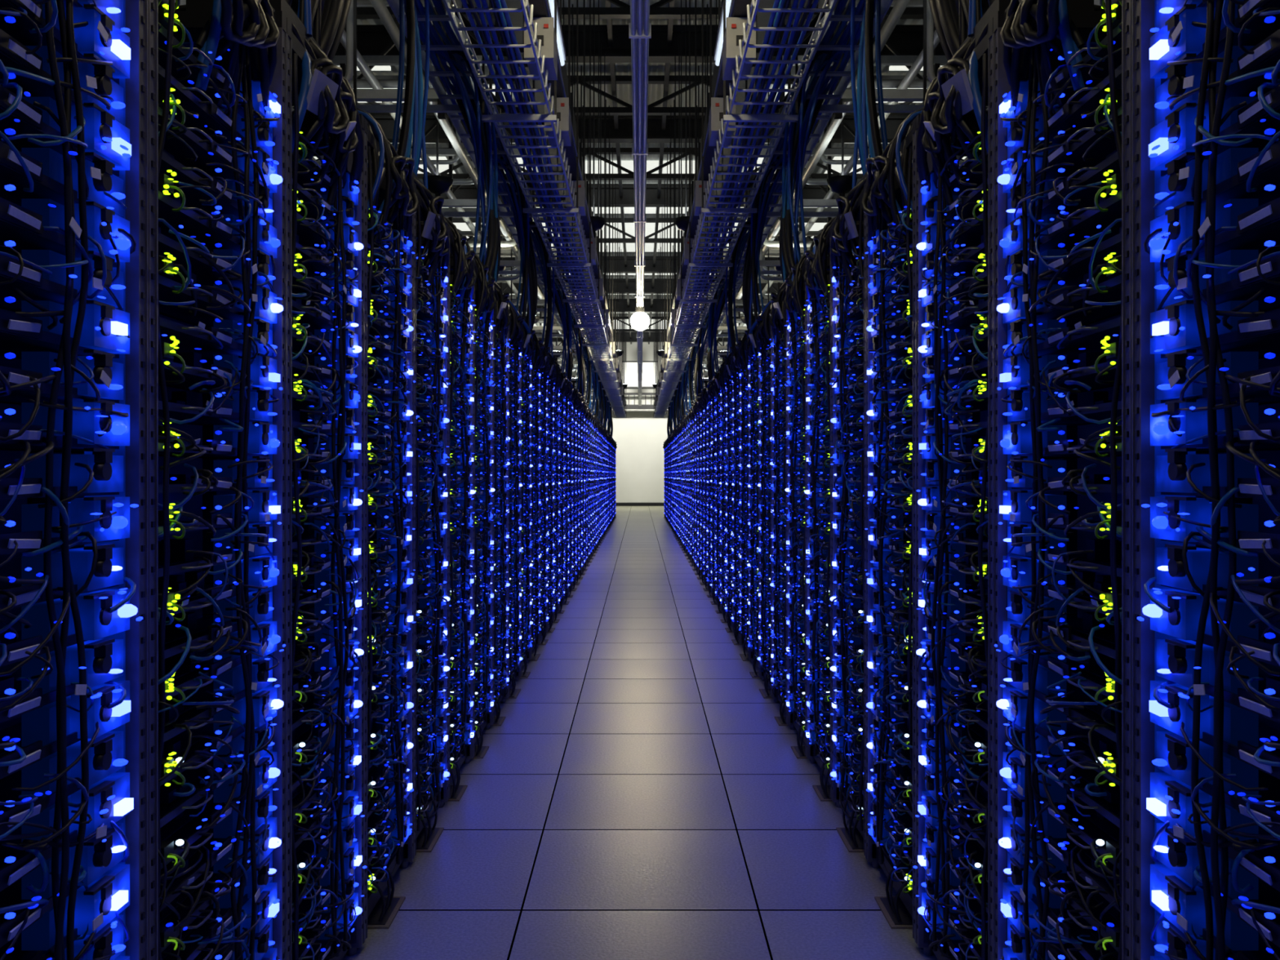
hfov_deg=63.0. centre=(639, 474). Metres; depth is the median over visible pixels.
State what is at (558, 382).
rack
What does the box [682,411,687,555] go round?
rack
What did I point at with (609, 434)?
rack
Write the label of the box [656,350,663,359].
uplight
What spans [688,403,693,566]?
rack
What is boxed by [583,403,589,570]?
rack
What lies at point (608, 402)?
cable bundle
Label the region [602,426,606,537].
rack
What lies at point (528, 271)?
cable bundle
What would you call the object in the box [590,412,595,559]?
rack
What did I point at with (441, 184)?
uplight
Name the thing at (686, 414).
rack
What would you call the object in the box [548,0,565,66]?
fluorescent light fixture
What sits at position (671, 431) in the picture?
rack
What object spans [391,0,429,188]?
cable bundle
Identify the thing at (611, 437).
rack
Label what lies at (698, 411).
rack
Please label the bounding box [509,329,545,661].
rack
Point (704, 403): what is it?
rack
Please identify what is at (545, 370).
rack
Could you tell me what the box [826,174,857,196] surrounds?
uplight
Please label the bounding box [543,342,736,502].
wall
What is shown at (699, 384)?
cable bundle
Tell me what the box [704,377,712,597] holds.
rack
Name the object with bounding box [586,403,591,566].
rack
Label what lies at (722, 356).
uplight
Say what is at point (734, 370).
rack
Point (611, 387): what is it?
cable tray
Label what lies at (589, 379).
cable bundle
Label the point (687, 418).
rack
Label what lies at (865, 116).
cable bundle
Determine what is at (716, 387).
rack
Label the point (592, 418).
rack
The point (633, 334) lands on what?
roof beam
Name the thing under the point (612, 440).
rack
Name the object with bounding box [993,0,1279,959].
rack
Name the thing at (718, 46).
fluorescent light fixture
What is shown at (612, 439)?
rack
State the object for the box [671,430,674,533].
rack
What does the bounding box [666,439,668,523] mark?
rack
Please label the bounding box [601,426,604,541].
rack
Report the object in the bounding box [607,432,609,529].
rack
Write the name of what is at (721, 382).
rack
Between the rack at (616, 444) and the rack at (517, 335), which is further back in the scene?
the rack at (616, 444)
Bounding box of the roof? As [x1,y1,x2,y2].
[304,0,975,344]
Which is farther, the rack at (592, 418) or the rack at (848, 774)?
the rack at (592, 418)
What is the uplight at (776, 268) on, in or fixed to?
attached to the rack at (914, 64)
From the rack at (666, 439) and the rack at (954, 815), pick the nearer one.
the rack at (954, 815)
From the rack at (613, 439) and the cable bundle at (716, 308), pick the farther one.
the rack at (613, 439)
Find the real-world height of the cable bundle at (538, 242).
1.047 m
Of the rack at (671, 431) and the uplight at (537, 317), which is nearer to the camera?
the uplight at (537, 317)
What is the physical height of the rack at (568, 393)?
2.047 m
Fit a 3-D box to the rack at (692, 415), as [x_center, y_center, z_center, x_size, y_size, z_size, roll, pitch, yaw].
[1.012,0.099,12.449,0.816,2.041,0.538,0,0,0]
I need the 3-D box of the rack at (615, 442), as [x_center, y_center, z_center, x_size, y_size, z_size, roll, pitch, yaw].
[-1.011,0.097,27.029,0.818,2.046,0.538,0,0,0]
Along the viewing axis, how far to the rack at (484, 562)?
4.41 m
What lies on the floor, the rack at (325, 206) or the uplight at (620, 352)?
the rack at (325, 206)
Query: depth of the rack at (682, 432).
15.72 m
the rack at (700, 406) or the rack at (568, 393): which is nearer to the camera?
the rack at (568, 393)
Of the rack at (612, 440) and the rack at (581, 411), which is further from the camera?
the rack at (612, 440)
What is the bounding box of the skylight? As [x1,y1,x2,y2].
[313,66,966,328]
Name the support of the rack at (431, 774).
on the floor
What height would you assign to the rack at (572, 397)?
2.044 m
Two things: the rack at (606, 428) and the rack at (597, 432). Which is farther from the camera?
the rack at (606, 428)
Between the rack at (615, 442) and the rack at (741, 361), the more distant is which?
the rack at (615, 442)
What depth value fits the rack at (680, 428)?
16.28 m
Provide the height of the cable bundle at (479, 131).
1.080 m
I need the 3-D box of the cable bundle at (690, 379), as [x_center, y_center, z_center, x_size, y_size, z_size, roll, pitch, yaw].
[0.800,-1.421,14.558,0.270,1.047,0.322,0,0,0]
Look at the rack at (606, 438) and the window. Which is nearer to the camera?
the rack at (606, 438)
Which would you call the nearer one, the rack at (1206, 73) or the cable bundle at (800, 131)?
the rack at (1206, 73)
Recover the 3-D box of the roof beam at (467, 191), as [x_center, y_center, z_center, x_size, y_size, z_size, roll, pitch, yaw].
[0.000,-4.750,17.750,13.900,0.360,0.180,0,0,0]
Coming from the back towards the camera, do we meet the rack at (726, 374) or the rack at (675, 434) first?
the rack at (675, 434)
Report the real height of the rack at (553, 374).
2.046 m
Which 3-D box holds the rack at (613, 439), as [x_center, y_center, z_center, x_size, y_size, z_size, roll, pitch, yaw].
[-1.017,0.097,25.949,0.805,2.046,0.538,0,0,0]
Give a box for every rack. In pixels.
[0,0,148,959]
[0,0,286,959]
[15,0,366,959]
[159,0,606,409]
[197,107,418,950]
[367,164,451,864]
[416,216,477,804]
[416,247,497,761]
[449,274,511,727]
[475,300,525,701]
[493,312,536,677]
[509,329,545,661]
[509,336,551,644]
[546,351,556,632]
[552,360,562,622]
[557,370,567,613]
[562,371,572,604]
[567,377,575,597]
[571,383,579,591]
[574,389,582,585]
[577,393,584,579]
[581,395,586,574]
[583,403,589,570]
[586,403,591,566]
[588,406,593,562]
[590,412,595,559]
[592,411,597,555]
[594,415,598,552]
[595,415,599,550]
[597,419,600,547]
[597,421,602,545]
[600,421,604,543]
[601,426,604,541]
[602,426,605,539]
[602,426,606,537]
[604,428,607,535]
[605,430,608,533]
[606,431,608,532]
[606,434,610,530]
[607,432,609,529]
[608,435,611,528]
[609,435,612,526]
[610,437,613,525]
[611,436,614,522]
[611,439,613,523]
[612,440,613,523]
[613,439,615,515]
[613,441,615,521]
[613,441,616,518]
[613,442,616,519]
[615,444,617,517]
[662,444,664,517]
[663,441,666,518]
[663,442,666,519]
[664,439,666,515]
[664,441,666,521]
[665,436,668,522]
[666,437,669,525]
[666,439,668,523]
[666,440,667,523]
[667,435,670,526]
[668,435,671,528]
[669,432,673,530]
[670,440,672,529]
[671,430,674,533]
[671,431,673,532]
[672,428,675,535]
[673,0,1120,409]
[673,426,677,537]
[674,426,677,539]
[675,421,679,543]
[675,426,678,541]
[677,421,682,546]
[679,419,682,547]
[680,415,684,550]
[681,415,685,552]
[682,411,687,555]
[684,412,689,559]
[686,406,691,562]
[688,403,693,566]
[690,403,696,570]
[693,395,698,574]
[695,393,702,579]
[697,389,705,585]
[700,383,708,591]
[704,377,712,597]
[707,371,717,604]
[712,370,722,613]
[717,360,727,622]
[723,351,733,632]
[728,336,770,644]
[734,329,770,661]
[743,312,786,677]
[754,300,804,701]
[768,274,830,727]
[782,247,863,761]
[802,216,863,804]
[828,164,912,864]
[861,107,1082,950]
[913,0,1264,959]
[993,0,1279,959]
[1131,0,1279,959]
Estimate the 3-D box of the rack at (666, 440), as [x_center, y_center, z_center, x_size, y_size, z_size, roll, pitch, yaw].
[1.013,0.094,24.329,0.814,2.052,0.538,0,0,0]
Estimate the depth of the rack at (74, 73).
1.23 m
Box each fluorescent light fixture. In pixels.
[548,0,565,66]
[714,0,731,66]
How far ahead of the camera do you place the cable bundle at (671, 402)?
23.18 m
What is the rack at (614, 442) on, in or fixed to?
on the floor
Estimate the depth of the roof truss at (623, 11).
10.15 m
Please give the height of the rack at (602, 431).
2.047 m
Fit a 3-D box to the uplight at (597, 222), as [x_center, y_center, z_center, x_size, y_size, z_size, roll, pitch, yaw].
[-0.410,-2.112,9.200,0.220,0.284,0.220,0,0,0]
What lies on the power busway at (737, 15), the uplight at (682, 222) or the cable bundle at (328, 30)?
the uplight at (682, 222)
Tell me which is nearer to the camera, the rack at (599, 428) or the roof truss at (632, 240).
the rack at (599, 428)
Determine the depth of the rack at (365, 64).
8.08 m
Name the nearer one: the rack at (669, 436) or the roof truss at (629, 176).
the roof truss at (629, 176)
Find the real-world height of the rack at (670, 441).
2.046 m
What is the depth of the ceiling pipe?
6.62 m
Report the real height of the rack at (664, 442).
2.046 m
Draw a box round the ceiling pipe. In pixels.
[628,0,651,405]
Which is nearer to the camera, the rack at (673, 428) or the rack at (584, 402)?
the rack at (584, 402)
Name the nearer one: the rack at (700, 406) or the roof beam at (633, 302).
the rack at (700, 406)
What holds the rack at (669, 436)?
on the floor
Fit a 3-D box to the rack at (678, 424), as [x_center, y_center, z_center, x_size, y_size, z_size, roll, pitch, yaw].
[1.009,0.096,16.769,0.823,2.047,0.538,0,0,0]
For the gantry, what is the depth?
36.90 m
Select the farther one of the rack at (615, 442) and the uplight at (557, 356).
the rack at (615, 442)
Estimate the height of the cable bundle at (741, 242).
1.047 m
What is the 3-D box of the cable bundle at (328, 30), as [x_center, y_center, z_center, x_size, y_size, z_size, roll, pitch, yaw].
[-0.778,-1.403,2.365,0.268,1.080,0.802,0,0,7]
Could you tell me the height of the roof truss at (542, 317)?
0.460 m
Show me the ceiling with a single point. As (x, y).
(624, 91)
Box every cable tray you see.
[443,0,626,417]
[653,0,836,417]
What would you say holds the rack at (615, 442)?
on the floor
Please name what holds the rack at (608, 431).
on the floor
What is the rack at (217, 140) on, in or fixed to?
on the floor
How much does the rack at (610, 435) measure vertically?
2.046 m
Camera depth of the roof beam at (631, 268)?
23.58 m
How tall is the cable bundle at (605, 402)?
1.047 m
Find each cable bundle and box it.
[285,0,351,60]
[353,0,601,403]
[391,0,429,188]
[429,41,501,282]
[492,156,537,330]
[528,221,555,356]
[542,275,573,382]
[565,312,585,395]
[582,337,592,408]
[582,355,598,415]
[594,373,604,423]
[601,385,607,427]
[601,391,609,432]
[605,399,613,436]
[666,399,674,436]
[670,391,678,432]
[672,385,678,427]
[675,373,685,423]
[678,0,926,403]
[681,355,697,415]
[687,337,697,408]
[694,312,714,395]
[706,275,737,382]
[724,221,751,356]
[742,156,787,330]
[778,41,850,282]
[850,0,888,188]
[928,0,994,60]
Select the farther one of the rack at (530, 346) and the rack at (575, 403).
the rack at (575, 403)
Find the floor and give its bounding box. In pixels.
[342,506,937,959]
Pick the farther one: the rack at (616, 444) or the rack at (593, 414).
the rack at (616, 444)
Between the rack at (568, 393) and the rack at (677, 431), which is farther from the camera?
the rack at (677, 431)
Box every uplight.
[422,174,453,196]
[496,266,506,283]
[524,315,539,328]
[550,351,562,361]
[591,216,605,237]
[616,350,623,359]
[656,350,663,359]
[674,216,688,237]
[717,351,729,361]
[740,315,755,328]
[773,266,783,283]
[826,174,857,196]
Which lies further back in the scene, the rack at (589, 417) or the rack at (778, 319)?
the rack at (589, 417)
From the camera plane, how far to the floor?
3.39 m
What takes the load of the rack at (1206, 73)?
on the floor
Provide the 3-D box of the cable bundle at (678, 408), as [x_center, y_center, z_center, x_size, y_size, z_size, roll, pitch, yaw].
[0.778,-1.403,19.105,0.268,1.080,0.802,0,0,-7]
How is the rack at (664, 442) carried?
on the floor
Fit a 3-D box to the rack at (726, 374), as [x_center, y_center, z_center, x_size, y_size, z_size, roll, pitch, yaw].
[1.011,0.097,7.589,0.818,2.046,0.538,0,0,0]
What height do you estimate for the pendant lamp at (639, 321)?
0.311 m
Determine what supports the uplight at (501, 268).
attached to the rack at (365, 64)
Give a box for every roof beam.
[192,24,1087,62]
[321,115,958,142]
[431,183,848,207]
[497,278,782,293]
[502,256,777,273]
[509,298,770,312]
[534,331,745,342]
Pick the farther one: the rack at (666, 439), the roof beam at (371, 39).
the rack at (666, 439)
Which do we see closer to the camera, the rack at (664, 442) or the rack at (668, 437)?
the rack at (668, 437)
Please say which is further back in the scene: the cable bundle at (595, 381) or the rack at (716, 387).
the cable bundle at (595, 381)
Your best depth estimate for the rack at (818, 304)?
3.87 m
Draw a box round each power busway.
[451,0,625,404]
[654,0,828,404]
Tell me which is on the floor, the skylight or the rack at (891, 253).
the rack at (891, 253)
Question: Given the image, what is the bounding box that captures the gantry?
[583,392,696,408]
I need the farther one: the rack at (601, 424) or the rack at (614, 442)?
the rack at (614, 442)
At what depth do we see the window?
36.00 m
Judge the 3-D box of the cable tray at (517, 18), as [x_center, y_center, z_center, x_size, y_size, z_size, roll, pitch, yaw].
[-0.820,-3.905,13.500,0.364,1.190,33.000,0,0,0]
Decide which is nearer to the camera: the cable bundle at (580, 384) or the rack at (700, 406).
the rack at (700, 406)
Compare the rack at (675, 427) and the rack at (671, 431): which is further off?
the rack at (671, 431)
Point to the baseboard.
(616, 504)
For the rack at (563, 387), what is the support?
on the floor
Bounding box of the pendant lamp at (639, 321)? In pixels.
[630,306,649,330]
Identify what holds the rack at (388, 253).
on the floor
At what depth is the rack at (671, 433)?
21.11 m
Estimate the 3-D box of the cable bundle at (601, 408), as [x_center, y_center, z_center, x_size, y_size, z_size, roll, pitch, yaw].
[-0.778,-1.403,19.105,0.268,1.080,0.802,0,0,7]
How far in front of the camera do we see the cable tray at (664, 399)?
5.84 m
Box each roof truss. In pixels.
[290,0,989,18]
[292,75,987,115]
[367,147,912,180]
[448,217,831,243]
[541,316,738,331]
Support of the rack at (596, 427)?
on the floor
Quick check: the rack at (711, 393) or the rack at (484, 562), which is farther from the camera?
the rack at (711, 393)
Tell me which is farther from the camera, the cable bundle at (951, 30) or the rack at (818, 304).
the rack at (818, 304)
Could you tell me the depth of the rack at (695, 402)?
11.96 m
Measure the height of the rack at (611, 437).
2.052 m
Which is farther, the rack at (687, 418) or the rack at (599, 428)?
the rack at (599, 428)
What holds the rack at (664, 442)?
on the floor
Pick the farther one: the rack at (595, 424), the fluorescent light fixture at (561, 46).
the rack at (595, 424)
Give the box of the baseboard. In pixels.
[615,502,664,506]
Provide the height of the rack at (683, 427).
2.046 m
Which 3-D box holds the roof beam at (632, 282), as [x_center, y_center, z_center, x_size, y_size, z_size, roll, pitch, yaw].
[0.000,-4.750,26.300,13.900,0.360,0.180,0,0,0]
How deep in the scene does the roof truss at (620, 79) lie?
12.90 m
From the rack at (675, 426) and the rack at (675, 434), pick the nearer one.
the rack at (675, 426)
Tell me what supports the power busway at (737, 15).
hanging from the roof
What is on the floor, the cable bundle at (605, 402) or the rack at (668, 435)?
the rack at (668, 435)
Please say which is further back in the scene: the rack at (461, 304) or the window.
the window
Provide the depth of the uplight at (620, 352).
18.93 m
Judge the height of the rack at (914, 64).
2.520 m
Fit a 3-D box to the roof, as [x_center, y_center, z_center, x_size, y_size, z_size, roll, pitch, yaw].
[0.000,-4.760,16.850,10.100,0.120,41.500,0,0,0]
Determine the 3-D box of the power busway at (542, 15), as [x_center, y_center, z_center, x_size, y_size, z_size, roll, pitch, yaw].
[-0.575,-3.095,14.500,0.450,2.809,28.000,0,0,0]
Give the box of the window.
[626,360,653,389]
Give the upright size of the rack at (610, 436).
2.052 m
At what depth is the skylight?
19.67 m
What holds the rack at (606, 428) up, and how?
on the floor
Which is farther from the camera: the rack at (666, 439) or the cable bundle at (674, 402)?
the rack at (666, 439)
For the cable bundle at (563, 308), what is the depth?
10.23 m
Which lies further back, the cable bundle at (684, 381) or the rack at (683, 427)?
the cable bundle at (684, 381)
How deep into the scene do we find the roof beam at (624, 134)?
14.28 m
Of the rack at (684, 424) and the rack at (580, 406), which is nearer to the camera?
the rack at (580, 406)
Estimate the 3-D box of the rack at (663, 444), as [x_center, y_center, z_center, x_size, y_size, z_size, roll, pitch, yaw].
[1.013,0.094,27.569,0.814,2.052,0.538,0,0,0]
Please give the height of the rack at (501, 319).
2.041 m
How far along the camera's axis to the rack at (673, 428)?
19.51 m
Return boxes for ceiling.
[292,0,987,316]
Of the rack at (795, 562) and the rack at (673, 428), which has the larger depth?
the rack at (673, 428)
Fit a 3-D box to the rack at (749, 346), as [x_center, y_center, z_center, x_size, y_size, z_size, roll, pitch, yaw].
[1.012,0.098,5.969,0.815,2.044,0.538,0,0,0]
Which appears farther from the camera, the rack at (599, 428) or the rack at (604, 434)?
the rack at (604, 434)
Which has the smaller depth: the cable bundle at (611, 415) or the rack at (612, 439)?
the rack at (612, 439)
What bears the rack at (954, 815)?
on the floor
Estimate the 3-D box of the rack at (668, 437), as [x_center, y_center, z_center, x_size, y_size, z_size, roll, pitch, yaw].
[1.013,0.094,23.249,0.814,2.052,0.538,0,0,0]

